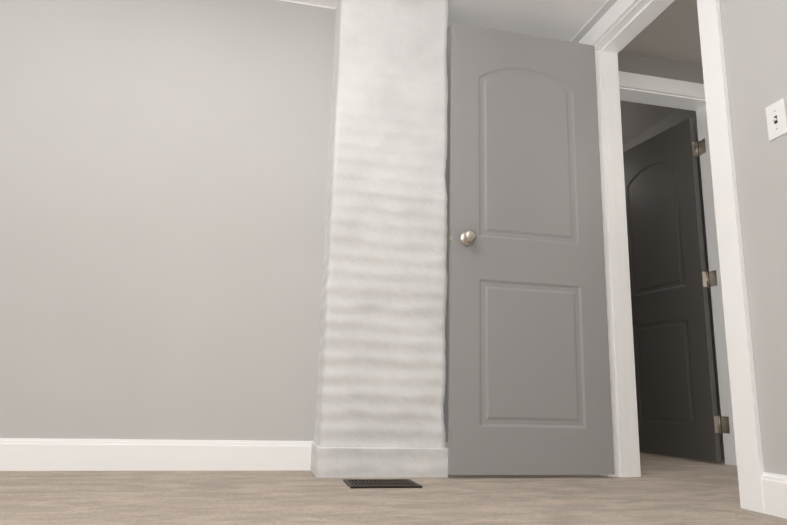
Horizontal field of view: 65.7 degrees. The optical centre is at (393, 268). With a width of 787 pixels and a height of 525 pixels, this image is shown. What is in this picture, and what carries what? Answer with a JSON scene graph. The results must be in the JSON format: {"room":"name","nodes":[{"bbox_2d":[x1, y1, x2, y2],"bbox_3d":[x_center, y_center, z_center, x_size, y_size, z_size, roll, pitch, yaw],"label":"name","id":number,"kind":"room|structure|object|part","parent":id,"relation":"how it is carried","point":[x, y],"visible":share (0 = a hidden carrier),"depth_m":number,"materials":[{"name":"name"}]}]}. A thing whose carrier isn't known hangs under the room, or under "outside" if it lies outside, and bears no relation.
{"room":"empty bedroom","nodes":[
{"label":"empty bedroom","id":0,"kind":"room"},
{"bbox_2d":[0,0,450,441],"bbox_3d":[-0.849,-0.357,2.812,3.860,2.450,0.125,4,-12,-12],"label":"wall","id":1,"kind":"structure","parent":0,"point":[163,173],"depth_m":2.68,"materials":[{"name":"paint"}]},
{"bbox_2d":[0,438,312,470],"bbox_3d":[-1.432,0.728,2.384,2.225,0.120,0.014,4,-12,-12],"label":"baseboard","id":2,"kind":"structure","parent":1,"relation":"attached to","point":[26,454],"depth_m":2.48,"materials":[{"name":"white wood"}]},
{"bbox_2d":[279,0,334,8],"bbox_3d":[-1.405,-1.224,2.792,2.273,0.330,0.005,4,-12,-12],"label":"trim","id":3,"kind":"structure","parent":1,"relation":"attached to","point":[334,8],"depth_m":3.04,"materials":[{"name":"white"}]},
{"bbox_2d":[0,452,786,524],"bbox_3d":[0.740,0.836,2.094,7.000,0.100,5.800,4,-12,-12],"label":"wood floor","id":4,"kind":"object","parent":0,"point":[666,490],"visible":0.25,"depth_m":1.92,"materials":[{"name":"wood"}]},
{"bbox_2d":[310,0,448,477],"bbox_3d":[-0.040,-0.241,2.779,0.536,2.250,0.273,4,-12,-12],"label":"chimney column","id":5,"kind":"structure","parent":4,"relation":"on","point":[380,393],"depth_m":2.62,"materials":[{"name":"paint"}]},
{"bbox_2d":[343,479,422,488],"bbox_3d":[-0.043,0.792,2.242,0.260,0.007,0.185,4,-12,-12],"label":"air vent register","id":6,"kind":"object","parent":4,"relation":"on","point":[379,483],"visible":1,"depth_m":2.23,"materials":[{"name":"brown metal"}]},
{"bbox_2d":[289,0,606,41],"bbox_3d":[-0.151,-1.658,1.424,3.270,0.020,3.595,4,-12,-12],"label":"ceiling","id":7,"kind":"structure","parent":0,"point":[565,20],"depth_m":3.08,"materials":[{"name":"paint"}]},
{"bbox_2d":[617,52,703,83],"bbox_3d":[1.587,-0.157,3.469,1.195,2.450,0.125,4,-12,-12],"label":"wall","id":8,"kind":"structure","parent":0,"point":[656,67],"depth_m":3.61,"materials":[{"name":"paint"}]},
{"bbox_2d":[623,118,729,461],"bbox_3d":[1.702,0.129,3.845,0.167,2.030,0.775,6,-13,-19],"label":"door","id":9,"kind":"structure","parent":8,"relation":"in","point":[677,414],"depth_m":3.76,"materials":[{"name":"painted wood"},{"name":"satin nickel"}]},
{"bbox_3d":[1.846,0.065,3.520,0.002,1.720,0.055,4,-12,-12],"label":"hall end door jamb hinges","id":10,"kind":"part","parent":9,"relation":"part of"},
{"bbox_2d":[618,71,736,465],"bbox_3d":[1.510,-0.035,3.416,0.910,2.185,0.147,4,-12,-12],"label":"door frame","id":11,"kind":"structure","parent":8,"relation":"attached to","point":[698,106],"depth_m":3.56,"materials":[{"name":"white wood"}]},
{"bbox_3d":[1.524,-0.047,3.355,0.910,2.185,0.021,4,-12,-12],"label":"hall end door trim","id":12,"kind":"part","parent":11,"relation":"part of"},
{"bbox_2d":[620,0,701,144],"bbox_3d":[2.636,-1.401,2.990,2.885,0.100,5.450,4,-12,-12],"label":"ceiling","id":13,"kind":"structure","parent":0,"point":[671,32],"depth_m":3.50,"materials":[{"name":"paint"}]},
{"bbox_2d":[623,109,724,459],"bbox_3d":[2.329,-0.314,2.632,0.125,2.450,5.325,4,-12,-12],"label":"wall","id":14,"kind":"structure","parent":0,"point":[675,117],"depth_m":4.00,"materials":[{"name":"paint"}]},
{"bbox_2d":[571,0,786,474],"bbox_3d":[1.356,-0.565,1.551,0.125,2.450,3.595,4,-12,-12],"label":"wall","id":15,"kind":"structure","parent":0,"point":[754,32],"depth_m":1.95,"materials":[{"name":"paint"}]},
{"bbox_2d":[448,23,614,474],"bbox_3d":[0.610,-0.132,2.753,0.752,2.028,0.167,4,-12,-12],"label":"door","id":16,"kind":"structure","parent":15,"relation":"in","point":[529,388],"depth_m":2.71,"materials":[{"name":"painted wood"},{"name":"satin nickel"}]},
{"bbox_2d":[570,0,608,41],"bbox_3d":[1.317,-1.540,1.741,0.005,0.005,3.345,4,-12,-12],"label":"trim","id":17,"kind":"structure","parent":15,"relation":"attached to","point":[607,0],"depth_m":3.10,"materials":[{"name":"white"}]},
{"bbox_2d":[579,0,764,513],"bbox_3d":[1.119,-0.211,2.523,0.167,2.145,0.931,4,-12,-12],"label":"door frame","id":18,"kind":"structure","parent":15,"relation":"attached to","point":[748,446],"depth_m":2.66,"materials":[{"name":"white wood"}]},
{"bbox_3d":[1.190,-0.206,2.539,0.021,2.145,0.931,4,-12,-12],"label":"main hall door trim","id":19,"kind":"part","parent":18,"relation":"part of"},
{"bbox_2d":[761,472,786,518],"bbox_3d":[1.377,0.467,0.792,0.014,0.120,2.227,4,-12,-12],"label":"baseboard","id":20,"kind":"structure","parent":15,"relation":"attached to","point":[774,486],"depth_m":1.81,"materials":[{"name":"white wood"}]},
{"bbox_2d":[765,98,786,140],"bbox_3d":[1.197,-0.466,1.913,0.018,0.115,0.070,4,-12,-12],"label":"light switch","id":21,"kind":"object","parent":15,"relation":"attached to","point":[776,117],"visible":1,"depth_m":1.91,"materials":[{"name":"white plastic"}]}
]}

